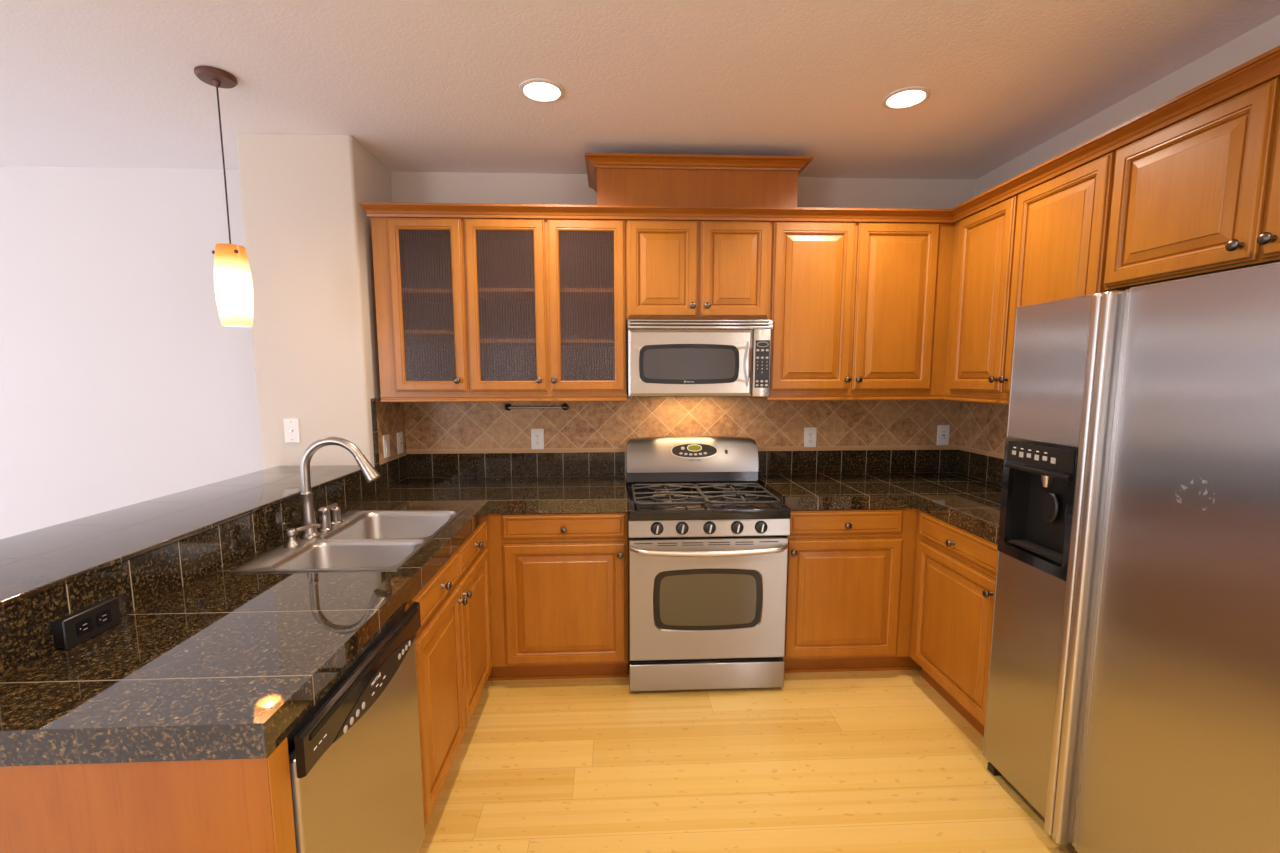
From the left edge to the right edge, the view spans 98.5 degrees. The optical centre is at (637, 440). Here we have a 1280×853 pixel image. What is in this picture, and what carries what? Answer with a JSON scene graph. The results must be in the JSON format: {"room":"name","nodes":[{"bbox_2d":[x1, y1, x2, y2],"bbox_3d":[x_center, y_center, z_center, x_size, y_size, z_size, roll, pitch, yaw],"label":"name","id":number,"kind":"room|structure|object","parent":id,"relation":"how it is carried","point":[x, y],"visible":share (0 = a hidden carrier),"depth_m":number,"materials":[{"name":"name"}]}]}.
{"room":"kitchen","nodes":[
{"label":"kitchen","id":0,"kind":"room"},
{"bbox_2d":[1,509,342,676],"bbox_3d":[-1.352,0.753,1.795,0.226,1.040,1.808,0,7,-3],"label":"wall","id":1,"kind":"structure","parent":0,"point":[342,509],"depth_m":1.39,"materials":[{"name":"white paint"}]},
{"bbox_2d":[0,465,361,607],"bbox_3d":[-1.449,0.228,1.722,0.443,0.014,1.823,0,7,-3],"label":"bar","id":2,"kind":"object","parent":1,"relation":"on","point":[35,562],"visible":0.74,"depth_m":1.53,"materials":[{"name":"stone"}]},
{"bbox_2d":[0,455,407,676],"bbox_3d":[-1.246,0.272,1.968,0.008,0.127,2.252,0,7,-3],"label":"granite upstand","id":3,"kind":"object","parent":1,"relation":"attached to","point":[26,635],"visible":0.89,"depth_m":1.42,"materials":[{"name":"black stone"}]},
{"bbox_2d":[51,597,120,649],"bbox_3d":[-1.192,0.393,1.195,0.029,0.064,0.129,0,7,-3],"label":"outlet","id":4,"kind":"object","parent":3,"relation":"attached to","point":[73,629],"visible":1,"depth_m":1.18,"materials":[{"name":"black plastic"}]},
{"bbox_2d":[76,617,92,636],"bbox_3d":[-1.177,0.395,1.173,0.001,0.030,0.034,0,7,-3],"label":"receptacle","id":5,"kind":"object","parent":4,"relation":"attached to","point":[84,625],"depth_m":1.17,"materials":[{"name":"grey plastic"}]},
{"bbox_2d":[96,609,111,626],"bbox_3d":[-1.179,0.390,1.218,0.001,0.030,0.034,0,7,-3],"label":"receptacle","id":6,"kind":"object","parent":4,"relation":"attached to","point":[103,616],"depth_m":1.22,"materials":[{"name":"grey plastic"}]},
{"bbox_2d":[236,133,404,492],"bbox_3d":[-1.544,-0.126,2.820,0.506,2.547,0.442,0,7,-3],"label":"wall column","id":7,"kind":"structure","parent":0,"point":[308,233],"depth_m":2.54,"materials":[{"name":"beige paint"}]},
{"bbox_2d":[283,418,300,442],"bbox_3d":[-1.631,-0.048,2.594,0.070,0.115,0.016,0,7,-3],"label":"wall switch","id":8,"kind":"object","parent":7,"relation":"attached to","point":[291,426],"visible":1,"depth_m":2.60,"materials":[{"name":"white plastic"}]},
{"bbox_2d":[371,398,379,465],"bbox_3d":[-1.278,-0.042,2.680,0.010,0.329,0.036,0,7,-3],"label":"strip","id":9,"kind":"object","parent":7,"relation":"attached to","point":[373,400],"visible":1,"depth_m":2.67,"materials":[{"name":"brown tile"}]},
{"bbox_2d":[0,166,975,538],"bbox_3d":[-1.704,-0.156,3.084,7.348,2.550,0.100,0,7,-3],"label":"wall","id":10,"kind":"structure","parent":0,"point":[123,383],"depth_m":2.95,"materials":[{"name":"white paint"}]},
{"bbox_2d":[376,398,405,462],"bbox_3d":[-1.288,-0.067,2.879,0.006,0.321,0.362,0,7,-3],"label":"tile backsplash","id":11,"kind":"structure","parent":10,"relation":"attached to","point":[390,415],"depth_m":2.86,"materials":[{"name":"tile"}]},
{"bbox_2d":[383,434,389,457],"bbox_3d":[-1.276,0.026,2.801,0.009,0.115,0.070,0,7,-3],"label":"wall switch","id":12,"kind":"object","parent":11,"relation":"attached to","point":[386,443],"visible":1,"depth_m":2.79,"materials":[{"name":"white plastic"}]},
{"bbox_2d":[397,432,403,453],"bbox_3d":[-1.284,0.010,2.981,0.009,0.115,0.070,0,7,-3],"label":"wall outlet","id":13,"kind":"object","parent":11,"relation":"attached to","point":[399,434],"visible":1,"depth_m":2.97,"materials":[{"name":"white plastic"}]},
{"bbox_2d":[371,218,469,394],"bbox_3d":[-1.041,-0.656,2.783,0.424,0.834,0.416,0,7,-3],"label":"upper cabinet","id":14,"kind":"object","parent":10,"relation":"attached to","point":[419,263],"visible":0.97,"depth_m":2.66,"materials":[{"name":"brown wood"}]},
{"bbox_2d":[402,289,452,301],"bbox_3d":[-1.042,-0.739,2.805,0.386,0.018,0.338,0,7,-3],"label":"shelf","id":15,"kind":"object","parent":14,"relation":"attached to","point":[408,295],"depth_m":2.74,"materials":[{"name":"brown wood"}]},
{"bbox_2d":[404,330,453,338],"bbox_3d":[-1.042,-0.546,2.828,0.386,0.018,0.338,0,7,-3],"label":"shelf","id":16,"kind":"object","parent":14,"relation":"attached to","point":[408,334],"depth_m":2.70,"materials":[{"name":"brown wood"}]},
{"bbox_2d":[406,452,624,477],"bbox_3d":[-0.684,0.134,3.108,1.215,0.134,0.008,0,7,-3],"label":"granite upstand","id":17,"kind":"object","parent":10,"relation":"attached to","point":[586,463],"visible":1,"depth_m":3.10,"materials":[{"name":"black stone"}]},
{"bbox_2d":[463,218,626,394],"bbox_3d":[-0.446,-0.661,2.809,0.764,0.834,0.416,0,7,-3],"label":"upper cabinet","id":18,"kind":"object","parent":10,"relation":"attached to","point":[546,298],"visible":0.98,"depth_m":2.89,"materials":[{"name":"brown wood"}]},
{"bbox_2d":[380,394,626,401],"label":"trim","id":19,"kind":"structure","parent":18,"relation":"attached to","point":[551,397],"depth_m":2.69,"materials":[{"name":"brown wood"}]},
{"bbox_2d":[478,288,613,301],"bbox_3d":[-0.448,-0.749,2.831,0.726,0.018,0.338,0,7,-3],"label":"shelf","id":20,"kind":"object","parent":18,"relation":"attached to","point":[484,294],"depth_m":2.77,"materials":[{"name":"brown wood"}]},
{"bbox_2d":[480,339,614,346],"bbox_3d":[-0.447,-0.508,2.859,0.726,0.018,0.338,0,7,-3],"label":"shelf","id":21,"kind":"object","parent":18,"relation":"attached to","point":[483,342],"depth_m":2.72,"materials":[{"name":"brown wood"}]},
{"bbox_2d":[404,395,960,453],"bbox_3d":[0.284,-0.099,3.125,3.154,0.321,0.006,0,7,-3],"label":"tile backsplash","id":22,"kind":"structure","parent":10,"relation":"attached to","point":[586,426],"depth_m":3.12,"materials":[{"name":"tile"}]},
{"bbox_2d":[504,403,568,410],"bbox_3d":[-0.563,-0.186,3.044,0.355,0.040,0.057,0,7,-3],"label":"towel bar","id":23,"kind":"object","parent":22,"relation":"attached to","point":[508,407],"visible":1,"depth_m":3.03,"materials":[{"name":"black metal"}]},
{"bbox_2d":[531,429,543,448],"bbox_3d":[-0.564,-0.010,3.090,0.070,0.115,0.008,0,7,-3],"label":"wall outlet","id":24,"kind":"object","parent":22,"relation":"attached to","point":[537,435],"visible":1,"depth_m":3.09,"materials":[{"name":"white plastic"}]},
{"bbox_2d":[804,427,816,446],"bbox_3d":[0.987,-0.021,3.158,0.070,0.115,0.008,0,7,-3],"label":"wall outlet","id":25,"kind":"object","parent":22,"relation":"attached to","point":[809,432],"visible":1,"depth_m":3.15,"materials":[{"name":"white plastic"}]},
{"bbox_2d":[937,425,949,444],"bbox_3d":[1.767,-0.034,3.190,0.070,0.115,0.009,0,7,-3],"label":"wall outlet","id":26,"kind":"object","parent":22,"relation":"attached to","point":[942,430],"visible":1,"depth_m":3.19,"materials":[{"name":"white plastic"}]},
{"bbox_2d":[626,220,771,325],"bbox_3d":[0.287,-0.847,2.820,0.702,0.470,0.416,0,7,-3],"label":"upper cabinet","id":27,"kind":"object","parent":10,"relation":"attached to","point":[676,270],"visible":1,"depth_m":2.65,"materials":[{"name":"brown wood"}]},
{"bbox_2d":[626,320,772,396],"bbox_3d":[0.294,-0.421,2.863,0.704,0.370,0.446,0,7,-3],"label":"microwave","id":28,"kind":"object","parent":27,"relation":"attached to","point":[665,358],"visible":1,"depth_m":2.67,"materials":[{"name":"silver metal"}]},
{"bbox_2d":[585,153,813,206],"bbox_3d":[0.278,-1.216,2.780,1.065,0.270,0.430,0,7,-3],"label":"box","id":29,"kind":"object","parent":27,"relation":"on","point":[616,178],"visible":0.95,"depth_m":2.61,"materials":[{"name":"red wood"}]},
{"bbox_2d":[758,449,957,473],"bbox_3d":[1.260,0.120,3.193,1.201,0.134,0.008,0,7,-3],"label":"granite upstand","id":30,"kind":"object","parent":10,"relation":"attached to","point":[833,461],"visible":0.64,"depth_m":3.19,"materials":[{"name":"black stone"}]},
{"bbox_2d":[769,222,954,393],"bbox_3d":[1.254,-0.673,2.884,1.230,0.834,0.416,0,7,-3],"label":"upper cabinet","id":31,"kind":"object","parent":10,"relation":"attached to","point":[861,307],"visible":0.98,"depth_m":2.70,"materials":[{"name":"brown wood"}]},
{"bbox_2d":[360,45,1279,223],"bbox_3d":[0.180,-0.971,1.724,2.814,0.050,1.820,0,7,-3],"label":"crown molding","id":32,"kind":"structure","parent":31,"relation":"attached to","point":[1265,67],"depth_m":2.53,"materials":[{"name":"brown wood"}]},
{"bbox_2d":[750,393,1009,404],"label":"molding","id":33,"kind":"structure","parent":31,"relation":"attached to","point":[771,397],"depth_m":2.76,"materials":[{"name":"brown wood"}]},
{"bbox_2d":[0,0,1279,179],"bbox_3d":[-1.561,-1.091,-0.348,7.348,0.100,6.708,0,7,-3],"label":"ceiling","id":34,"kind":"structure","parent":0,"point":[421,85],"depth_m":1.99,"materials":[{"name":"white paint"}]},
{"bbox_2d":[194,66,253,326],"bbox_3d":[-1.511,-0.873,2.026,0.123,0.882,0.124,0,7,-3],"label":"pendant light","id":35,"kind":"object","parent":34,"relation":"hanging from","point":[233,286],"visible":1,"depth_m":2.02,"materials":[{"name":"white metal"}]},
{"bbox_2d":[518,78,564,102],"bbox_3d":[-0.364,-1.323,2.088,0.174,0.006,0.174,0,7,-3],"label":"recessed light","id":36,"kind":"object","parent":34,"relation":"in","point":[537,89],"visible":1,"depth_m":2.08,"materials":[{"name":"white glass"}]},
{"bbox_2d":[882,86,930,108],"bbox_3d":[1.044,-1.333,2.147,0.174,0.006,0.174,0,7,-3],"label":"recessed light","id":37,"kind":"object","parent":34,"relation":"in","point":[907,97],"visible":1,"depth_m":2.13,"materials":[{"name":"white glass"}]},
{"bbox_2d":[418,663,1077,852],"bbox_3d":[0.368,1.527,0.042,3.498,0.100,6.708,0,7,-3],"label":"floor","id":38,"kind":"structure","parent":0,"point":[846,761],"depth_m":2.06,"materials":[{"name":"brown wood"}]},
{"bbox_2d":[0,737,296,852],"bbox_3d":[-0.904,0.943,0.969,0.591,0.850,0.053,0,7,-3],"label":"peninsula end panel","id":39,"kind":"object","parent":38,"relation":"on","point":[230,805],"visible":0.88,"depth_m":0.91,"materials":[{"name":"red wood"}]},
{"bbox_2d":[287,602,424,852],"bbox_3d":[-0.894,0.908,1.295,0.596,0.846,0.589,0,7,-3],"label":"dishwasher","id":40,"kind":"object","parent":38,"relation":"on","point":[355,756],"visible":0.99,"depth_m":1.24,"materials":[{"name":"silver metal"}]},
{"bbox_2d":[287,609,402,753],"bbox_3d":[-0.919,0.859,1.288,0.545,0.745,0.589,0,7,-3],"label":"control panel","id":41,"kind":"object","parent":40,"relation":"in","point":[290,738],"depth_m":1.17,"materials":[{"name":"black plastic"}]},
{"bbox_2d":[403,518,491,826],"bbox_3d":[-0.933,0.814,2.082,0.608,0.852,0.986,0,7,-3],"label":"base cabinet","id":42,"kind":"object","parent":38,"relation":"on","point":[453,638],"visible":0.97,"depth_m":1.93,"materials":[{"name":"brown wood"}]},
{"bbox_2d":[486,512,627,680],"bbox_3d":[-0.665,0.723,2.856,1.212,0.852,0.644,0,7,-3],"label":"base cabinet","id":43,"kind":"object","parent":38,"relation":"on","point":[558,582],"visible":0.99,"depth_m":2.58,"materials":[{"name":"brown wood"}]},
{"bbox_2d":[0,476,627,766],"bbox_3d":[-0.633,0.361,2.009,1.217,0.062,2.230,0,7,-3],"label":"countertop","id":44,"kind":"structure","parent":43,"relation":"on","point":[225,665],"depth_m":1.13,"materials":[{"name":"stone"}]},
{"bbox_2d":[299,437,379,538],"bbox_3d":[-1.042,0.160,1.919,0.284,0.352,0.062,0,7,-3],"label":"kitchen faucet","id":45,"kind":"object","parent":44,"relation":"on","point":[370,473],"visible":1,"depth_m":1.90,"materials":[{"name":"silver metal"}]},
{"bbox_2d":[299,491,319,538],"bbox_3d":[-1.152,0.255,1.926,0.061,0.160,0.062,0,7,-3],"label":"base","id":46,"kind":"object","parent":45,"relation":"attached to","point":[307,505],"depth_m":1.91,"materials":[{"name":"silver metal"}]},
{"bbox_2d":[230,503,463,572],"bbox_3d":[-0.956,0.378,1.963,0.474,0.260,0.727,0,7,-3],"label":"sink","id":47,"kind":"object","parent":44,"relation":"in","point":[369,540],"depth_m":1.90,"materials":[{"name":"silver metal"}]},
{"bbox_2d":[284,524,320,547],"bbox_3d":[-1.128,0.315,1.856,0.047,0.057,0.126,3,7,24],"label":"handle","id":48,"kind":"object","parent":47,"relation":"on","point":[291,542],"visible":1,"depth_m":1.81,"materials":[{"name":"silver metal"}]},
{"bbox_2d":[626,436,790,690],"bbox_3d":[0.309,0.580,2.814,0.729,1.142,0.728,0,7,-3],"label":"gas range","id":49,"kind":"object","parent":38,"relation":"on","point":[708,543],"visible":1,"depth_m":2.54,"materials":[{"name":"silver metal"}]},
{"bbox_2d":[629,536,787,660],"bbox_3d":[0.323,0.731,2.512,0.729,0.576,0.093,0,7,-3],"label":"oven","id":50,"kind":"object","parent":49,"relation":"in","point":[691,597],"depth_m":2.53,"materials":[{"name":"silver metal"}]},
{"bbox_2d":[626,488,790,520],"bbox_3d":[0.311,0.300,2.717,0.729,0.048,0.516,0,7,-3],"label":"cooktop","id":51,"kind":"object","parent":49,"relation":"in","point":[707,511],"depth_m":2.49,"materials":[{"name":"black metal"}]},
{"bbox_2d":[783,509,920,672],"bbox_3d":[1.275,0.709,2.941,1.200,0.852,0.644,0,7,-3],"label":"base cabinet","id":52,"kind":"object","parent":38,"relation":"on","point":[850,572],"visible":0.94,"depth_m":2.64,"materials":[{"name":"brown wood"}]},
{"bbox_2d":[758,472,1001,543],"bbox_3d":[1.287,0.288,2.599,1.202,0.062,1.212,0,7,-3],"label":"countertop","id":53,"kind":"structure","parent":52,"relation":"on","point":[971,504],"depth_m":2.63,"materials":[{"name":"stone"}]},
{"bbox_2d":[910,509,997,736],"bbox_3d":[1.599,0.774,2.377,0.602,0.852,0.616,0,7,-3],"label":"base cabinet","id":54,"kind":"object","parent":38,"relation":"on","point":[956,567],"visible":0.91,"depth_m":2.32,"materials":[{"name":"brown wood"}]},
{"bbox_2d":[983,262,1279,852],"bbox_3d":[1.606,0.440,1.546,0.648,1.707,0.922,0,7,-3],"label":"refrigerator","id":55,"kind":"object","parent":38,"relation":"on","point":[1133,702],"visible":1,"depth_m":1.44,"materials":[{"name":"silver metal"}]},
{"bbox_2d":[960,15,1279,483],"bbox_3d":[2.062,0.199,-0.036,0.100,2.550,6.508,0,7,-3],"label":"wall","id":56,"kind":"structure","parent":0,"point":[1265,37],"depth_m":2.06,"materials":[{"name":"beige paint"}]},
{"bbox_2d":[956,449,1003,484],"bbox_3d":[1.892,0.186,2.617,0.008,0.134,1.222,0,7,-3],"label":"granite upstand","id":57,"kind":"object","parent":56,"relation":"attached to","point":[988,468],"visible":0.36,"depth_m":3.01,"materials":[{"name":"black stone"}]},
{"bbox_2d":[958,401,1008,458],"bbox_3d":[1.892,-0.041,2.591,0.006,0.321,1.222,0,7,-3],"label":"tile backsplash","id":58,"kind":"structure","parent":56,"relation":"attached to","point":[982,426],"depth_m":2.98,"materials":[{"name":"tile"}]},
{"bbox_2d":[944,151,1125,395],"bbox_3d":[1.705,-0.607,2.310,0.378,0.834,0.874,0,7,-3],"label":"upper cabinet","id":59,"kind":"object","parent":56,"relation":"attached to","point":[1048,241],"visible":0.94,"depth_m":2.27,"materials":[{"name":"brown wood"}]},
{"bbox_2d":[1104,78,1279,289],"bbox_3d":[1.745,-0.689,1.397,0.378,0.460,0.922,0,7,-3],"label":"upper cabinet","id":60,"kind":"object","parent":56,"relation":"attached to","point":[1199,194],"visible":1,"depth_m":1.55,"materials":[{"name":"brown wood"}]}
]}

